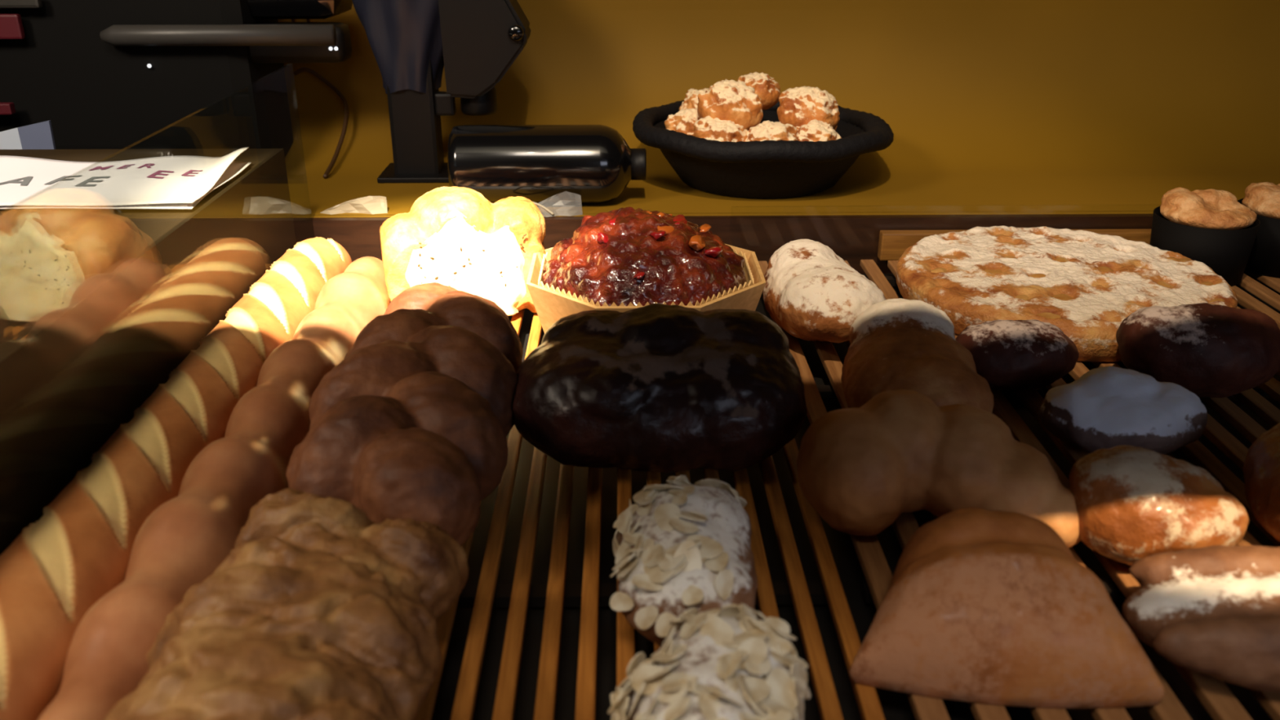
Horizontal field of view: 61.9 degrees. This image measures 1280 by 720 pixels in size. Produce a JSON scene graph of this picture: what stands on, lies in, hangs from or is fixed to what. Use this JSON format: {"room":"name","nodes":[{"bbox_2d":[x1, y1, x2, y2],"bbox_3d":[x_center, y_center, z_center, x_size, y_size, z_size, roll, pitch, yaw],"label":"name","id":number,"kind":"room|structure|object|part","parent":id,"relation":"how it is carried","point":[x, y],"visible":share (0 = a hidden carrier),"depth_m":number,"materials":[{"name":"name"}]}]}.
{"room":"food shop","nodes":[
{"label":"food shop","id":0,"kind":"room"},
{"bbox_2d":[351,0,1279,9],"bbox_3d":[0.271,-0.858,1.464,4.200,1.600,0.060,0,24,-1],"label":"wall","id":1,"kind":"structure","parent":0,"point":[524,4],"depth_m":1.58,"materials":[{"name":"paint"}]},
{"bbox_2d":[291,18,310,22],"bbox_3d":[-0.495,-0.479,1.562,0.027,0.063,0.006,0,24,-1],"label":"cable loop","id":2,"kind":"object","parent":1,"relation":"attached to","point":[292,20],"visible":0.06,"depth_m":1.55,"materials":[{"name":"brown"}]},
{"bbox_2d":[277,8,1279,214],"bbox_3d":[0.275,-0.350,1.441,2.600,0.200,0.388,0,24,-1],"label":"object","id":3,"kind":"structure","parent":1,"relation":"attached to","point":[984,109],"depth_m":1.58,"materials":[{"name":"paint"}]},
{"bbox_3d":[0.287,0.193,0.908,4.200,0.100,3.600,0,24,-1],"label":"floor","id":4,"kind":"structure","parent":0,"visible":0},
{"bbox_2d":[0,148,296,555],"bbox_3d":[-0.692,0.065,0.801,0.600,0.236,0.960,0,24,-1],"label":"glass panel","id":5,"kind":"object","parent":4,"relation":"on","point":[99,308],"visible":0.5,"depth_m":0.83,"materials":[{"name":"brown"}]},
{"bbox_2d":[0,146,251,209],"bbox_3d":[-0.552,-0.175,1.026,0.302,0.020,0.173,0,24,-1],"label":"printed sheets","id":6,"kind":"object","parent":5,"relation":"on","point":[165,182],"visible":1,"depth_m":1.02,"materials":[{"name":"white paper"}]},
{"bbox_2d":[292,210,1153,274],"bbox_3d":[0.275,-0.192,1.497,2.600,0.133,0.402,0,24,-1],"label":"shelf","id":7,"kind":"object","parent":4,"relation":"on","point":[853,237],"depth_m":1.29,"materials":[{"name":"paint"}]},
{"bbox_2d":[0,120,55,149],"bbox_3d":[-0.772,-0.224,1.260,0.174,0.116,0.004,0,24,-1],"label":"card","id":8,"kind":"object","parent":7,"relation":"on","point":[39,135],"visible":0.37,"depth_m":1.24,"materials":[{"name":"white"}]},
{"bbox_2d":[0,0,352,157],"bbox_3d":[-0.796,-0.364,1.387,0.826,0.270,0.300,0,24,-1],"label":"coffee machine","id":9,"kind":"object","parent":7,"relation":"on","point":[105,74],"visible":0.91,"depth_m":1.38,"materials":[{"name":"black metal"}]},
{"bbox_3d":[-0.884,-0.322,1.366,0.160,0.014,0.012,0,24,-1],"label":"red panel","id":10,"kind":"part","parent":9,"relation":"part of","materials":[{"name":"red plastic"}]},
{"bbox_2d":[55,145,251,149],"bbox_3d":[-0.823,-0.231,1.351,0.630,0.054,0.130,0,24,-1],"label":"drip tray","id":11,"kind":"object","parent":9,"relation":"on","point":[57,147],"depth_m":1.39,"materials":[{"name":"black"}]},
{"bbox_2d":[293,66,348,178],"bbox_3d":[-0.439,-0.342,1.515,0.065,0.125,0.179,-10,26,-22],"label":"cable","id":12,"kind":"object","parent":7,"relation":"on","point":[298,71],"visible":1,"depth_m":1.54,"materials":[{"name":"brown plastic"}]},
{"bbox_2d":[320,195,387,214],"bbox_3d":[-0.350,-0.188,1.296,0.083,0.020,0.016,-3,24,-7],"label":"paper","id":13,"kind":"object","parent":7,"relation":"on","point":[369,204],"visible":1,"depth_m":1.30,"materials":[{"name":"beige paper"}]},
{"bbox_2d":[351,0,530,183],"bbox_3d":[-0.259,-0.410,1.408,0.228,0.338,0.116,0,24,-1],"label":"stand","id":14,"kind":"object","parent":7,"relation":"on","point":[476,42],"visible":0.96,"depth_m":1.38,"materials":[{"name":"black plastic"}]},
{"bbox_3d":[-0.216,-0.349,1.426,0.048,0.036,0.048,0,24,-1],"label":"knob","id":15,"kind":"part","parent":14,"relation":"part of","materials":[{"name":"black plastic"}]},
{"bbox_2d":[533,201,554,215],"bbox_3d":[-0.131,-0.184,1.289,0.055,0.018,0.005,4,24,8],"label":"cord","id":16,"kind":"object","parent":7,"relation":"on","point":[535,203],"visible":0.41,"depth_m":1.29,"materials":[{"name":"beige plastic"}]},
{"bbox_2d":[447,124,646,204],"bbox_3d":[-0.113,-0.243,1.327,0.240,0.097,0.097,0,24,-1],"label":"bottle","id":17,"kind":"object","parent":7,"relation":"on","point":[541,164],"visible":0.91,"depth_m":1.29,"materials":[{"name":"black"}]},
{"bbox_2d":[632,100,893,199],"bbox_3d":[0.163,-0.285,1.434,0.345,0.088,0.341,0,24,-1],"label":"bowl","id":18,"kind":"object","parent":7,"relation":"on","point":[765,169],"visible":0.78,"depth_m":1.33,"materials":[{"name":"black ceramic"}]},
{"bbox_2d":[664,108,700,135],"bbox_3d":[0.067,-0.308,1.415,0.068,0.051,0.068,-9,25,-20],"label":"bun","id":19,"kind":"object","parent":18,"relation":"in","point":[683,121],"visible":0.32,"depth_m":1.39,"materials":[{"name":"beige food"}]},
{"bbox_2d":[679,88,708,110],"bbox_3d":[0.090,-0.346,1.468,0.071,0.053,0.070,22,32,40],"label":"bun","id":20,"kind":"object","parent":18,"relation":"in","point":[691,100],"visible":0.16,"depth_m":1.45,"materials":[{"name":"beige food"}]},
{"bbox_2d":[693,115,747,142],"bbox_3d":[0.102,-0.283,1.357,0.070,0.055,0.071,20,31,39],"label":"bun","id":21,"kind":"object","parent":18,"relation":"in","point":[707,127],"visible":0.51,"depth_m":1.33,"materials":[{"name":"beige food"}]},
{"bbox_2d":[697,79,763,130],"bbox_3d":[0.117,-0.327,1.377,0.088,0.067,0.087,9,25,20],"label":"bun","id":22,"kind":"object","parent":21,"relation":"on","point":[732,100],"visible":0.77,"depth_m":1.35,"materials":[{"name":"beige food"}]},
{"bbox_2d":[737,71,780,110],"bbox_3d":[0.157,-0.362,1.441,0.068,0.052,0.067,2,24,5],"label":"bun","id":23,"kind":"object","parent":18,"relation":"in","point":[766,87],"visible":0.54,"depth_m":1.42,"materials":[{"name":"brown food"}]},
{"bbox_2d":[744,120,797,142],"bbox_3d":[0.165,-0.273,1.344,0.071,0.055,0.070,-15,28,-31],"label":"bun","id":24,"kind":"object","parent":18,"relation":"in","point":[766,130],"visible":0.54,"depth_m":1.32,"materials":[{"name":"beige food"}]},
{"bbox_2d":[795,119,841,142],"bbox_3d":[0.225,-0.281,1.361,0.064,0.050,0.063,8,25,18],"label":"bun","id":25,"kind":"object","parent":18,"relation":"in","point":[815,130],"visible":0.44,"depth_m":1.34,"materials":[{"name":"beige food"}]},
{"bbox_2d":[777,85,839,128],"bbox_3d":[0.221,-0.324,1.391,0.081,0.062,0.082,-21,31,-39],"label":"bun","id":26,"kind":"object","parent":25,"relation":"on","point":[798,106],"visible":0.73,"depth_m":1.36,"materials":[{"name":"brown food"}]},
{"bbox_2d":[431,271,1279,719],"bbox_3d":[0.408,0.138,0.821,1.580,0.060,1.080,0,24,-1],"label":"display tray","id":27,"kind":"object","parent":4,"relation":"on","point":[895,705],"visible":0.02,"depth_m":0.72,"materials":[{"name":"black"}]},
{"bbox_2d":[414,308,884,719],"bbox_3d":[-0.122,0.086,0.827,0.494,0.020,0.976,0,24,-1],"label":"rack","id":28,"kind":"object","parent":27,"relation":"on","point":[556,594],"visible":0.04,"depth_m":0.68,"materials":[{"name":"brown wood"}]},
{"bbox_2d":[0,236,351,719],"bbox_3d":[-0.338,0.063,0.769,0.080,0.069,0.920,0,24,-1],"label":"baguette","id":29,"kind":"object","parent":28,"relation":"on","point":[64,562],"visible":0.72,"depth_m":0.67,"materials":[{"name":"brown food"}]},
{"bbox_2d":[37,256,390,719],"bbox_3d":[-0.270,0.046,0.798,0.070,0.077,0.740,0,24,-1],"label":"bread","id":30,"kind":"object","parent":28,"relation":"on","point":[183,542],"visible":0.7,"depth_m":0.64,"materials":[{"name":"brown food"}]},
{"bbox_2d":[104,488,468,719],"bbox_3d":[-0.168,0.155,0.515,0.155,0.103,0.272,-2,24,-4],"label":"loaf","id":31,"kind":"object","parent":28,"relation":"on","point":[318,609],"visible":1,"depth_m":0.50,"materials":[{"name":"brown food"}]},
{"bbox_2d":[285,282,523,545],"bbox_3d":[-0.163,0.031,0.798,0.156,0.104,0.367,0,24,-1],"label":"loaf","id":32,"kind":"object","parent":28,"relation":"on","point":[415,420],"visible":0.91,"depth_m":0.71,"materials":[{"name":"brown food"}]},
{"bbox_2d":[379,186,546,315],"bbox_3d":[-0.181,-0.116,1.107,0.169,0.126,0.128,-6,24,-13],"label":"loaf","id":33,"kind":"object","parent":28,"relation":"on","point":[454,237],"visible":0.75,"depth_m":1.06,"materials":[{"name":"brown food"}]},
{"bbox_2d":[525,244,765,333],"bbox_3d":[0.005,-0.060,1.049,0.224,0.068,0.224,0,24,-1],"label":"case","id":34,"kind":"object","parent":28,"relation":"on","point":[551,304],"depth_m":0.98,"materials":[{"name":"beige cardboard"}]},
{"bbox_2d":[542,206,746,306],"bbox_3d":[0.004,-0.086,1.038,0.200,0.115,0.204,0,24,-1],"label":"cake","id":35,"kind":"object","parent":34,"relation":"in","point":[628,255],"visible":0.57,"depth_m":0.98,"materials":[{"name":"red food"}]},
{"bbox_2d":[512,302,807,472],"bbox_3d":[0.014,0.021,0.814,0.224,0.109,0.146,-2,24,-3],"label":"loaf","id":36,"kind":"object","parent":28,"relation":"on","point":[657,387],"visible":1,"depth_m":0.77,"materials":[{"name":"food"}]},
{"bbox_2d":[609,475,757,646],"bbox_3d":[0.026,0.120,0.635,0.086,0.072,0.146,0,24,0],"label":"pastry","id":37,"kind":"object","parent":28,"relation":"on","point":[684,546],"visible":0.86,"depth_m":0.60,"materials":[{"name":"beige food"}]},
{"bbox_2d":[607,603,810,719],"bbox_3d":[0.032,0.176,0.503,0.098,0.075,0.155,3,24,6],"label":"pastry","id":38,"kind":"object","parent":28,"relation":"on","point":[726,663],"visible":1,"depth_m":0.51,"materials":[{"name":"beige food"}]},
{"bbox_2d":[877,228,1151,260],"bbox_3d":[0.699,-0.141,1.292,0.820,0.034,0.016,0,24,-1],"label":"rail","id":39,"kind":"object","parent":27,"relation":"on","point":[892,244],"visible":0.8,"depth_m":1.28,"materials":[{"name":"brown wood"}]},
{"bbox_2d":[758,259,1279,719],"bbox_3d":[0.616,0.081,0.839,0.944,0.020,0.976,0,24,-1],"label":"rack","id":40,"kind":"object","parent":27,"relation":"on","point":[1213,694],"visible":0.12,"depth_m":0.83,"materials":[{"name":"brown wood"}]},
{"bbox_2d":[762,239,885,342],"bbox_3d":[0.175,-0.066,1.049,0.105,0.081,0.190,-5,24,-12],"label":"pastry","id":41,"kind":"object","parent":40,"relation":"on","point":[810,291],"visible":0.85,"depth_m":0.99,"materials":[{"name":"beige food"}]},
{"bbox_2d":[840,297,993,413],"bbox_3d":[0.221,0.012,0.864,0.112,0.087,0.186,4,24,9],"label":"bread roll","id":42,"kind":"object","parent":40,"relation":"on","point":[895,344],"visible":0.73,"depth_m":0.83,"materials":[{"name":"brown food"}]},
{"bbox_2d":[796,389,1079,547],"bbox_3d":[0.203,0.070,0.725,0.191,0.092,0.106,2,24,4],"label":"croissant","id":43,"kind":"object","parent":40,"relation":"on","point":[883,459],"visible":0.91,"depth_m":0.69,"materials":[{"name":"brown food"}]},
{"bbox_2d":[848,507,1164,708],"bbox_3d":[0.203,0.131,0.610,0.166,0.071,0.117,3,24,6],"label":"bread","id":44,"kind":"object","parent":40,"relation":"on","point":[983,606],"visible":1,"depth_m":0.57,"materials":[{"name":"brown food"}]},
{"bbox_2d":[955,319,1079,391],"bbox_3d":[0.331,-0.006,0.940,0.113,0.059,0.080,-3,24,-6],"label":"bun","id":45,"kind":"object","parent":40,"relation":"on","point":[1011,355],"visible":0.84,"depth_m":0.91,"materials":[{"name":"brown food"}]},
{"bbox_2d":[896,225,1237,362],"bbox_3d":[0.444,-0.081,1.130,0.335,0.044,0.334,18,29,36],"label":"flatbread","id":46,"kind":"object","parent":40,"relation":"on","point":[1082,283],"visible":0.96,"depth_m":1.09,"materials":[{"name":"beige food"}]},
{"bbox_2d":[1038,365,1207,454],"bbox_3d":[0.378,0.039,0.835,0.125,0.061,0.088,1,24,2],"label":"pastry","id":47,"kind":"object","parent":40,"relation":"on","point":[1108,406],"visible":0.94,"depth_m":0.81,"materials":[{"name":"white food"}]},
{"bbox_2d":[1069,444,1248,565],"bbox_3d":[0.331,0.096,0.687,0.107,0.073,0.084,0,24,-1],"label":"pastry","id":48,"kind":"object","parent":40,"relation":"on","point":[1133,504],"visible":0.89,"depth_m":0.66,"materials":[{"name":"brown food"}]},
{"bbox_2d":[1115,302,1279,397],"bbox_3d":[0.487,-0.010,0.927,0.134,0.077,0.093,2,24,4],"label":"bun","id":49,"kind":"object","parent":40,"relation":"on","point":[1208,350],"visible":0.92,"depth_m":0.90,"materials":[{"name":"brown food"}]},
{"bbox_2d":[1122,545,1279,691],"bbox_3d":[0.364,0.147,0.590,0.181,0.058,0.091,2,24,5],"label":"roll","id":50,"kind":"object","parent":40,"relation":"on","point":[1214,611],"visible":1,"depth_m":0.58,"materials":[{"name":"brown food"}]},
{"bbox_2d":[1149,186,1260,286],"bbox_3d":[0.636,-0.142,1.207,0.108,0.095,0.108,0,24,-1],"label":"muffin","id":51,"kind":"object","parent":40,"relation":"on","point":[1210,227],"visible":0.87,"depth_m":1.17,"materials":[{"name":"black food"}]},
{"bbox_2d":[1237,182,1279,278],"bbox_3d":[0.748,-0.155,1.234,0.112,0.095,0.112,-13,27,-27],"label":"muffin","id":52,"kind":"object","parent":40,"relation":"on","point":[1263,198],"visible":0.72,"depth_m":1.21,"materials":[{"name":"black food"}]},
{"bbox_2d":[1243,422,1279,542],"bbox_3d":[0.451,0.085,0.715,0.076,0.072,0.125,5,24,12],"label":"pastry","id":53,"kind":"object","parent":40,"relation":"on","point":[1261,468],"visible":1,"depth_m":0.71,"materials":[{"name":"brown food"}]}
]}

